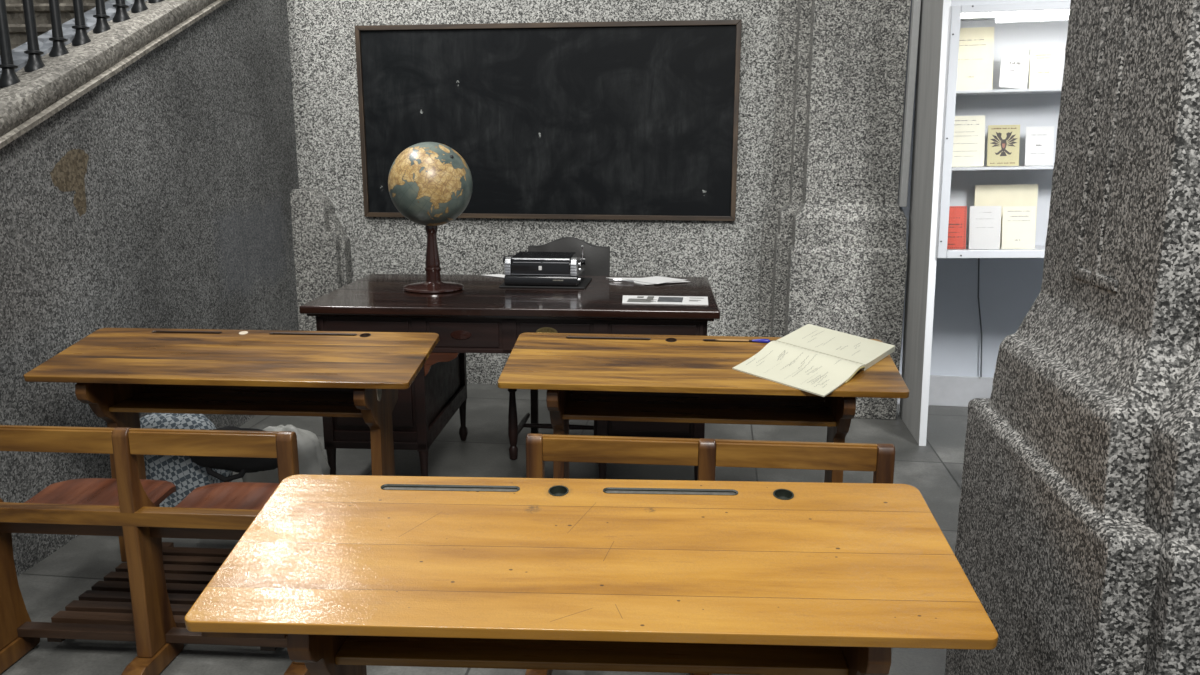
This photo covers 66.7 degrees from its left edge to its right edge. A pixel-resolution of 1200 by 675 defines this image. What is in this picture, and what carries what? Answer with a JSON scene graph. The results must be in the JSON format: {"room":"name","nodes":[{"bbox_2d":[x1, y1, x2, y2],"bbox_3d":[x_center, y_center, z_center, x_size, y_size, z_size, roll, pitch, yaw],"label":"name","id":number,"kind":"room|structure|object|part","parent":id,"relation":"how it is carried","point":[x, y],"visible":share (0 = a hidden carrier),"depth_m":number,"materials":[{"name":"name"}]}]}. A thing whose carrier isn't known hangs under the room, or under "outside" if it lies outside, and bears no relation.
{"room":"classroom","nodes":[
{"label":"classroom","id":0,"kind":"room"},
{"bbox_2d":[5,0,107,49],"bbox_3d":[-3.125,-0.523,3.447,2.038,2.338,3.925,1,12,3],"label":"staircase","id":1,"kind":"structure","parent":0,"point":[14,8],"depth_m":3.97,"materials":[{"name":"stone"}]},
{"bbox_2d":[0,0,298,576],"bbox_3d":[-2.046,-0.364,2.580,0.302,2.387,5.450,1,12,3],"label":"wall","id":2,"kind":"structure","parent":0,"point":[190,178],"depth_m":3.69,"materials":[{"name":"stone"}]},
{"bbox_2d":[0,0,147,76],"bbox_3d":[-2.103,-0.523,2.550,0.105,2.264,5.450,1,12,3],"label":"trim","id":3,"kind":"structure","parent":2,"relation":"attached to","point":[20,58],"depth_m":3.44,"materials":[{"name":"grey stone"}]},
{"bbox_2d":[0,0,228,148],"bbox_3d":[-2.033,-0.474,2.556,0.341,2.316,5.450,1,12,3],"label":"trim","id":4,"kind":"structure","parent":2,"relation":"on","point":[37,90],"depth_m":3.28,"materials":[{"name":"stone"}]},
{"bbox_2d":[0,0,163,86],"bbox_3d":[-1.913,-1.829,3.695,0.070,1.908,2.450,1,12,3],"label":"stair railing","id":5,"kind":"object","parent":4,"relation":"on","point":[8,77],"visible":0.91,"depth_m":3.25,"materials":[{"name":"metal"}]},
{"bbox_2d":[290,188,341,330],"bbox_3d":[-1.640,-0.293,5.288,0.331,1.129,0.167,2,12,7],"label":"pillar corner","id":6,"kind":"structure","parent":0,"point":[317,260],"depth_m":5.16,"materials":[{"name":"stone"}]},
{"bbox_2d":[329,213,352,286],"bbox_3d":[-1.517,-0.232,5.313,0.150,1.001,0.110,2,12,7],"label":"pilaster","id":7,"kind":"structure","parent":0,"point":[335,225],"depth_m":5.22,"materials":[{"name":"stone"}]},
{"bbox_2d":[0,383,967,674],"bbox_3d":[0.604,0.919,2.589,5.800,0.120,7.200,2,12,7],"label":"floor","id":8,"kind":"structure","parent":0,"point":[935,469],"depth_m":3.87,"materials":[{"name":"grey tile"}]},
{"bbox_2d":[140,413,232,506],"bbox_3d":[-1.579,0.468,3.413,0.395,0.411,0.269,2,12,7],"label":"cloth bag","id":9,"kind":"object","parent":8,"relation":"on","point":[186,475],"visible":0.31,"depth_m":3.29,"materials":[{"name":"grey fabric"}]},
{"bbox_2d":[189,426,277,481],"bbox_3d":[-1.279,0.411,3.224,0.365,0.197,0.104,2,12,7],"label":"shoulder bag","id":10,"kind":"object","parent":9,"relation":"on","point":[240,465],"visible":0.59,"depth_m":3.20,"materials":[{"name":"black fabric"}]},
{"bbox_2d":[0,328,438,674],"bbox_3d":[-1.171,0.443,2.724,1.198,0.750,0.986,1,12,4],"label":"school desk","id":11,"kind":"object","parent":8,"relation":"on","point":[122,374],"visible":0.83,"depth_m":2.63,"materials":[{"name":"brown wood"}]},
{"bbox_3d":[-1.389,0.449,2.506,0.356,0.025,0.290,1,12,4],"label":"seat","id":12,"kind":"part","parent":11,"relation":"part of","materials":[{"name":"brown wood"}]},
{"bbox_3d":[-1.586,0.395,3.040,0.035,0.710,0.364,1,12,4],"label":"panel","id":13,"kind":"part","parent":11,"relation":"part of","materials":[{"name":"brown wood"}]},
{"bbox_3d":[-1.199,0.454,2.321,0.880,0.040,0.042,1,12,4],"label":"rail","id":14,"kind":"part","parent":11,"relation":"part of","materials":[{"name":"brown wood"}]},
{"bbox_3d":[-1.189,0.258,2.275,0.860,0.063,0.022,1,12,4],"label":"rail","id":15,"kind":"part","parent":11,"relation":"part of","materials":[{"name":"brown wood"}]},
{"bbox_3d":[-0.965,0.455,2.477,0.356,0.025,0.290,1,12,4],"label":"seat","id":16,"kind":"part","parent":11,"relation":"part of","materials":[{"name":"brown wood"}]},
{"bbox_2d":[109,388,362,417],"bbox_3d":[-1.147,0.213,3.018,0.842,0.016,0.250,1,12,4],"label":"shelf","id":17,"kind":"object","parent":11,"relation":"attached to","point":[318,402],"depth_m":2.98,"materials":[{"name":"brown wood"}]},
{"bbox_3d":[-0.714,0.409,2.979,0.035,0.710,0.364,1,12,4],"label":"panel","id":18,"kind":"part","parent":11,"relation":"part of","materials":[{"name":"brown wood"}]},
{"bbox_3d":[-0.667,0.164,2.760,0.006,0.060,0.045,1,12,4],"label":"hinge plate","id":19,"kind":"part","parent":11,"relation":"part of","materials":[{"name":"metal"}]},
{"bbox_2d":[242,425,329,482],"bbox_3d":[-1.192,0.493,3.459,0.329,0.344,0.188,2,12,7],"label":"plastic bag","id":20,"kind":"object","parent":8,"relation":"on","point":[311,459],"visible":0.34,"depth_m":3.39,"materials":[{"name":"white plastic"}]},
{"bbox_2d":[299,274,719,480],"bbox_3d":[-0.318,0.184,3.879,1.570,0.780,0.879,1,12,4],"label":"desk","id":21,"kind":"object","parent":8,"relation":"on","point":[480,317],"visible":0.44,"depth_m":3.50,"materials":[{"name":"brown wood"}]},
{"bbox_3d":[-1.062,0.532,3.622,0.042,0.205,0.042,1,12,4],"label":"leg","id":22,"kind":"part","parent":21,"relation":"part of","materials":[{"name":"brown wood"}]},
{"bbox_3d":[-0.884,-0.016,3.479,0.317,0.096,0.009,1,12,3],"label":"frieze panel","id":23,"kind":"part","parent":21,"relation":"part of","materials":[{"name":"brown wood"}]},
{"bbox_3d":[-0.877,0.225,3.541,0.300,0.250,0.012,1,12,4],"label":"door panel","id":24,"kind":"part","parent":21,"relation":"part of","materials":[{"name":"brown wood"}]},
{"bbox_3d":[-0.693,0.537,3.599,0.042,0.205,0.042,1,12,4],"label":"leg","id":25,"kind":"part","parent":21,"relation":"part of","materials":[{"name":"brown wood"}]},
{"bbox_2d":[388,142,472,293],"bbox_3d":[-0.692,-0.498,3.759,0.340,0.602,0.340,5,13,24],"label":"globe","id":26,"kind":"object","parent":21,"relation":"on","point":[430,184],"visible":1,"depth_m":3.62,"materials":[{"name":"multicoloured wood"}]},
{"bbox_3d":[-0.647,0.387,4.307,0.042,0.205,0.042,1,12,4],"label":"leg","id":27,"kind":"part","parent":21,"relation":"part of","materials":[{"name":"brown wood"}]},
{"bbox_3d":[-0.514,-0.011,3.457,0.265,0.096,0.009,1,12,3],"label":"frieze panel","id":28,"kind":"part","parent":21,"relation":"part of","materials":[{"name":"brown wood"}]},
{"bbox_2d":[485,274,504,277],"bbox_3d":[-0.458,-0.284,4.191,0.186,0.003,0.071,10,15,39],"label":"paper sheet","id":29,"kind":"object","parent":21,"relation":"on","point":[494,275],"visible":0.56,"depth_m":4.19,"materials":[{"name":"white paper"}]},
{"bbox_3d":[-0.317,-0.162,3.805,1.530,0.012,0.839,1,12,4],"label":"desktop molding","id":30,"kind":"part","parent":21,"relation":"part of","materials":[{"name":"brown wood"}]},
{"bbox_2d":[499,245,591,288],"bbox_3d":[-0.231,-0.323,3.958,0.365,0.177,0.287,1,12,6],"label":"typewriter","id":31,"kind":"object","parent":21,"relation":"on","point":[524,269],"visible":1,"depth_m":3.84,"materials":[{"name":"black paint"}]},
{"bbox_3d":[-0.072,-0.327,3.898,0.022,0.034,0.034,1,12,6],"label":"platen knob","id":32,"kind":"part","parent":31,"relation":"part of","materials":[{"name":"black paint"}]},
{"bbox_3d":[-0.201,-0.016,3.422,0.082,0.043,0.018,1,12,4],"label":"brass handle","id":33,"kind":"part","parent":21,"relation":"part of","materials":[{"name":"gold metal"}]},
{"bbox_3d":[-0.170,-0.006,3.436,0.265,0.096,0.009,1,12,4],"label":"frieze panel","id":34,"kind":"part","parent":21,"relation":"part of","materials":[{"name":"brown wood"}]},
{"bbox_3d":[0.010,0.547,3.556,0.042,0.205,0.042,1,12,4],"label":"leg","id":35,"kind":"part","parent":21,"relation":"part of","materials":[{"name":"brown wood"}]},
{"bbox_2d":[609,279,633,281],"bbox_3d":[0.102,-0.252,4.016,0.116,0.010,0.052,7,14,28],"label":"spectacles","id":36,"kind":"object","parent":21,"relation":"on","point":[612,279],"visible":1,"depth_m":4.00,"materials":[{"name":"silver metal"}]},
{"bbox_3d":[0.195,0.240,3.475,0.300,0.250,0.012,1,12,4],"label":"door panel","id":37,"kind":"part","parent":21,"relation":"part of","materials":[{"name":"brown wood"}]},
{"bbox_3d":[0.201,-0.001,3.413,0.317,0.096,0.009,1,12,4],"label":"frieze panel","id":38,"kind":"part","parent":21,"relation":"part of","materials":[{"name":"brown wood"}]},
{"bbox_2d":[622,295,707,304],"bbox_3d":[0.250,-0.146,3.546,0.342,0.004,0.195,2,12,7],"label":"page","id":39,"kind":"object","parent":21,"relation":"on","point":[627,299],"visible":1,"depth_m":3.53,"materials":[{"name":"paper"}]},
{"bbox_3d":[0.379,0.552,3.533,0.042,0.205,0.042,1,12,4],"label":"leg","id":40,"kind":"part","parent":21,"relation":"part of","materials":[{"name":"brown wood"}]},
{"bbox_2d":[508,237,609,459],"bbox_3d":[-0.171,0.038,4.162,0.430,0.948,0.497,1,12,6],"label":"desk chair","id":41,"kind":"object","parent":8,"relation":"on","point":[597,257],"visible":0.37,"depth_m":4.27,"materials":[{"name":"brown wood"}]},
{"bbox_3d":[-0.384,0.333,4.019,0.044,0.430,0.044,1,12,6],"label":"leg","id":42,"kind":"part","parent":41,"relation":"part of","materials":[{"name":"brown wood"}]},
{"bbox_3d":[-0.315,0.172,4.368,0.034,0.600,0.050,1,12,6],"label":"leg","id":43,"kind":"part","parent":41,"relation":"part of","materials":[{"name":"brown wood"}]},
{"bbox_3d":[-0.148,-0.287,4.308,0.386,0.364,0.075,1,12,6],"label":"backrest","id":44,"kind":"part","parent":41,"relation":"part of","materials":[{"name":"black leather"}]},
{"bbox_3d":[-0.007,0.342,3.979,0.044,0.430,0.044,1,12,6],"label":"leg","id":45,"kind":"part","parent":41,"relation":"part of","materials":[{"name":"brown wood"}]},
{"bbox_2d":[184,474,997,674],"bbox_3d":[-0.026,0.740,1.324,1.198,0.753,1.002,1,12,2],"label":"school desk","id":46,"kind":"object","parent":8,"relation":"on","point":[356,572],"visible":1,"depth_m":1.49,"materials":[{"name":"brown wood"}]},
{"bbox_3d":[-0.452,0.698,1.620,0.035,0.710,0.364,1,12,2],"label":"panel","id":47,"kind":"part","parent":46,"relation":"part of","materials":[{"name":"brown wood"}]},
{"bbox_2d":[335,636,848,674],"bbox_3d":[-0.013,0.512,1.611,0.842,0.016,0.250,1,12,2],"label":"shelf","id":48,"kind":"object","parent":46,"relation":"attached to","point":[349,650],"depth_m":1.51,"materials":[{"name":"brown wood"}]},
{"bbox_3d":[0.422,0.706,1.586,0.035,0.710,0.364,1,12,2],"label":"panel","id":49,"kind":"part","parent":46,"relation":"part of","materials":[{"name":"brown wood"}]},
{"bbox_2d":[498,332,908,674],"bbox_3d":[0.283,0.462,2.642,1.198,0.750,0.986,1,12,5],"label":"school desk","id":50,"kind":"object","parent":8,"relation":"on","point":[606,377],"visible":0.41,"depth_m":2.75,"materials":[{"name":"brown wood"}]},
{"bbox_3d":[-0.128,0.413,2.966,0.035,0.710,0.364,1,12,5],"label":"panel","id":51,"kind":"part","parent":50,"relation":"part of","materials":[{"name":"brown wood"}]},
{"bbox_2d":[563,394,835,426],"bbox_3d":[0.312,0.232,2.936,0.842,0.016,0.250,1,12,5],"label":"shelf","id":52,"kind":"object","parent":50,"relation":"attached to","point":[679,408],"depth_m":2.91,"materials":[{"name":"brown wood"}]},
{"bbox_3d":[0.257,0.277,2.194,0.860,0.063,0.022,1,12,5],"label":"rail","id":53,"kind":"part","parent":50,"relation":"part of","materials":[{"name":"brown wood"}]},
{"bbox_2d":[717,339,748,341],"bbox_3d":[0.432,0.009,2.989,0.110,0.007,0.006,1,12,6],"label":"pencil","id":54,"kind":"object","parent":50,"relation":"on","point":[717,339],"visible":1,"depth_m":2.99,"materials":[{"name":"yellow wood"}]},
{"bbox_2d":[752,339,769,342],"bbox_3d":[0.524,0.011,2.971,0.058,0.014,0.014,2,12,7],"label":"pen","id":55,"kind":"object","parent":50,"relation":"on","point":[755,340],"visible":0.96,"depth_m":2.97,"materials":[{"name":"blue plastic"}]},
{"bbox_2d":[732,324,894,396],"bbox_3d":[0.668,0.061,2.828,0.313,0.107,0.449,11,16,41],"label":"notebook","id":56,"kind":"object","parent":50,"relation":"on","point":[813,359],"visible":1,"depth_m":2.80,"materials":[{"name":"paper"}]},
{"bbox_3d":[0.744,0.429,2.890,0.035,0.710,0.364,1,12,5],"label":"panel","id":57,"kind":"part","parent":50,"relation":"part of","materials":[{"name":"brown wood"}]},
{"bbox_2d":[899,0,1070,445],"bbox_3d":[1.976,-0.958,4.122,0.980,2.900,0.511,0,12,7],"label":"bookshelf","id":58,"kind":"object","parent":8,"relation":"on","point":[1019,26],"visible":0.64,"depth_m":4.14,"materials":[{"name":"grey laminate"}]},
{"bbox_3d":[1.506,-0.965,4.197,0.024,2.900,0.482,0,12,7],"label":"panel","id":59,"kind":"part","parent":58,"relation":"part of","materials":[{"name":"grey laminate"}]},
{"bbox_2d":[947,206,966,248],"bbox_3d":[1.608,-0.502,4.170,0.129,0.195,0.031,2,12,7],"label":"notebook","id":60,"kind":"object","parent":58,"relation":"on","point":[957,214],"visible":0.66,"depth_m":4.16,"materials":[{"name":"red paper"}]},
{"bbox_2d":[952,115,984,166],"bbox_3d":[1.649,-0.888,4.127,0.176,0.228,0.037,2,12,7],"label":"booklet","id":61,"kind":"object","parent":58,"relation":"on","point":[969,131],"visible":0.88,"depth_m":4.12,"materials":[{"name":"beige paper"}]},
{"bbox_2d":[956,27,993,90],"bbox_3d":[1.665,-1.249,4.100,0.200,0.282,0.037,2,12,7],"label":"booklet","id":62,"kind":"object","parent":58,"relation":"on","point":[976,45],"visible":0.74,"depth_m":4.09,"materials":[{"name":"beige paper"}]},
{"bbox_2d":[968,206,1000,248],"bbox_3d":[1.747,-0.499,4.144,0.140,0.195,0.035,2,12,7],"label":"booklet","id":63,"kind":"object","parent":58,"relation":"on","point":[984,221],"visible":1,"depth_m":4.14,"materials":[{"name":"beige paper"}]},
{"bbox_3d":[1.988,-0.395,4.147,0.953,0.018,0.280,0,12,7],"label":"panel","id":64,"kind":"part","parent":58,"relation":"part of","materials":[{"name":"white paint"}]},
{"bbox_2d":[986,125,1019,165],"bbox_3d":[1.816,-0.865,4.111,0.141,0.184,0.039,2,12,7],"label":"book","id":65,"kind":"object","parent":58,"relation":"on","point":[1003,141],"visible":1,"depth_m":4.10,"materials":[{"name":"beige paper"}]},
{"bbox_2d":[952,165,1053,170],"bbox_3d":[1.977,-0.766,4.103,0.930,0.012,0.214,0,12,7],"label":"shelf","id":66,"kind":"object","parent":58,"relation":"attached to","point":[1021,167],"depth_m":4.04,"materials":[{"name":"white paint"}]},
{"bbox_3d":[1.961,-0.872,3.893,0.948,1.067,0.024,0,12,7],"label":"door frame","id":67,"kind":"part","parent":58,"relation":"part of","materials":[{"name":"white paint"}]},
{"bbox_2d":[974,184,1037,246],"bbox_3d":[1.865,-0.562,4.209,0.281,0.289,0.037,2,12,7],"label":"book","id":68,"kind":"object","parent":58,"relation":"on","point":[1015,194],"visible":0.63,"depth_m":4.19,"materials":[{"name":"beige paper"}]},
{"bbox_2d":[956,88,1061,95],"bbox_3d":[1.971,-1.091,4.035,0.930,0.012,0.214,0,12,7],"label":"shelf","id":69,"kind":"object","parent":58,"relation":"attached to","point":[995,91],"depth_m":4.02,"materials":[{"name":"white paint"}]},
{"bbox_3d":[1.997,-0.930,4.184,0.953,1.050,0.015,0,12,7],"label":"panel","id":70,"kind":"part","parent":58,"relation":"part of","materials":[{"name":"white paint"}]},
{"bbox_3d":[1.942,-1.864,3.704,0.953,0.953,0.018,0,12,7],"label":"header panel","id":71,"kind":"part","parent":58,"relation":"part of","materials":[{"name":"white paint"}]},
{"bbox_2d":[999,53,1029,88],"bbox_3d":[1.840,-1.183,4.052,0.131,0.156,0.041,2,12,7],"label":"booklet","id":72,"kind":"object","parent":58,"relation":"on","point":[1014,69],"visible":0.99,"depth_m":4.05,"materials":[{"name":"beige paper"}]},
{"bbox_3d":[1.969,-1.405,3.936,0.953,0.018,0.280,0,12,7],"label":"panel","id":73,"kind":"part","parent":58,"relation":"part of","materials":[{"name":"white paint"}]},
{"bbox_2d":[1001,206,1035,248],"bbox_3d":[1.891,-0.497,4.124,0.146,0.192,0.032,2,12,7],"label":"booklet","id":74,"kind":"object","parent":58,"relation":"on","point":[1018,222],"visible":1,"depth_m":4.12,"materials":[{"name":"beige paper"}]},
{"bbox_2d":[1025,126,1053,165],"bbox_3d":[1.972,-0.860,4.096,0.123,0.173,0.028,2,12,7],"label":"booklet","id":75,"kind":"object","parent":58,"relation":"on","point":[1039,143],"visible":1,"depth_m":4.09,"materials":[{"name":"beige paper"}]},
{"bbox_2d":[1028,48,1058,88],"bbox_3d":[1.969,-1.194,4.053,0.124,0.181,0.041,2,12,7],"label":"book","id":76,"kind":"object","parent":58,"relation":"on","point":[1043,63],"visible":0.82,"depth_m":4.05,"materials":[{"name":"beige paper"}]},
{"bbox_2d":[287,0,779,384],"bbox_3d":[-1.242,-2.358,4.966,5.760,5.300,0.213,2,12,7],"label":"wall","id":77,"kind":"structure","parent":0,"point":[321,32],"depth_m":5.04,"materials":[{"name":"stone"}]},
{"bbox_2d":[355,19,741,220],"bbox_3d":[-0.302,-1.168,4.966,2.089,1.038,0.033,2,12,7],"label":"blackboard","id":78,"kind":"object","parent":77,"relation":"attached to","point":[611,120],"visible":1,"depth_m":4.95,"materials":[{"name":"black"}]},
{"bbox_2d":[758,0,797,336],"bbox_3d":[0.969,-1.340,4.757,0.185,3.400,0.090,2,12,7],"label":"pilaster","id":79,"kind":"object","parent":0,"point":[788,9],"visible":0.32,"depth_m":4.80,"materials":[{"name":"stone"}]},
{"bbox_2d":[771,0,811,336],"bbox_3d":[1.006,-1.321,4.668,0.150,3.400,0.260,2,12,7],"label":"pillar","id":80,"kind":"structure","parent":0,"point":[783,237],"depth_m":4.69,"materials":[{"name":"stone"}]},
{"bbox_2d":[785,0,910,419],"bbox_3d":[1.260,-1.295,4.547,0.563,3.400,0.440,2,12,7],"label":"pillar","id":81,"kind":"structure","parent":0,"point":[846,272],"depth_m":4.49,"materials":[{"name":"stone"}]},
{"bbox_2d":[898,0,920,206],"bbox_3d":[1.485,-1.779,4.240,0.032,2.325,0.060,2,12,7],"label":"trim","id":82,"kind":"structure","parent":81,"relation":"attached to","point":[916,4],"depth_m":4.36,"materials":[{"name":"grey paint"}]},
{"bbox_2d":[898,0,1043,376],"bbox_3d":[2.589,-2.321,4.412,2.100,5.135,0.320,2,12,7],"label":"wall","id":83,"kind":"structure","parent":0,"point":[1008,287],"depth_m":4.78,"materials":[{"name":"white paint"}]},
{"bbox_2d":[897,374,993,406],"bbox_3d":[2.585,0.273,4.955,2.100,0.165,0.335,2,12,7],"label":"baseboard","id":84,"kind":"structure","parent":83,"relation":"attached to","point":[943,390],"depth_m":4.87,"materials":[{"name":"white paint"}]},
{"bbox_2d":[978,258,981,376],"bbox_3d":[1.984,-1.322,4.510,0.078,3.130,0.013,2,12,7],"label":"power cord","id":85,"kind":"object","parent":83,"relation":"attached to","point":[978,258],"visible":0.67,"depth_m":4.76,"materials":[{"name":"black plastic"}]},
{"bbox_2d":[945,0,1199,674],"bbox_3d":[1.272,-0.621,1.367,1.058,3.403,0.738,2,12,7],"label":"pillar","id":86,"kind":"structure","parent":0,"point":[1055,543],"depth_m":1.44,"materials":[{"name":"stone"}]},
{"bbox_2d":[1143,311,1199,674],"bbox_3d":[1.271,-0.566,1.109,0.991,3.402,0.291,2,12,7],"label":"column","id":87,"kind":"structure","parent":0,"point":[1172,494],"depth_m":1.24,"materials":[{"name":"stone"}]},
{"bbox_3d":[0.192,-0.249,4.032,0.355,0.003,0.205,2,12,7],"label":"paper sheet","id":88,"kind":"object","parent":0,"visible":0},
{"bbox_2d":[622,278,690,284],"bbox_3d":[0.235,-0.253,4.036,0.271,0.003,0.190,-5,13,-23],"label":"paper sheet","id":89,"kind":"object","parent":88,"relation":"on","point":[645,283],"visible":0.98,"depth_m":3.98,"materials":[{"name":"white paper"}]},
{"bbox_2d":[628,276,684,283],"bbox_3d":[0.251,-0.257,4.040,0.202,0.003,0.181,-10,16,-40],"label":"paper sheet","id":90,"kind":"object","parent":89,"relation":"on","point":[655,279],"visible":1,"depth_m":4.04,"materials":[{"name":"white paper"}]}
]}

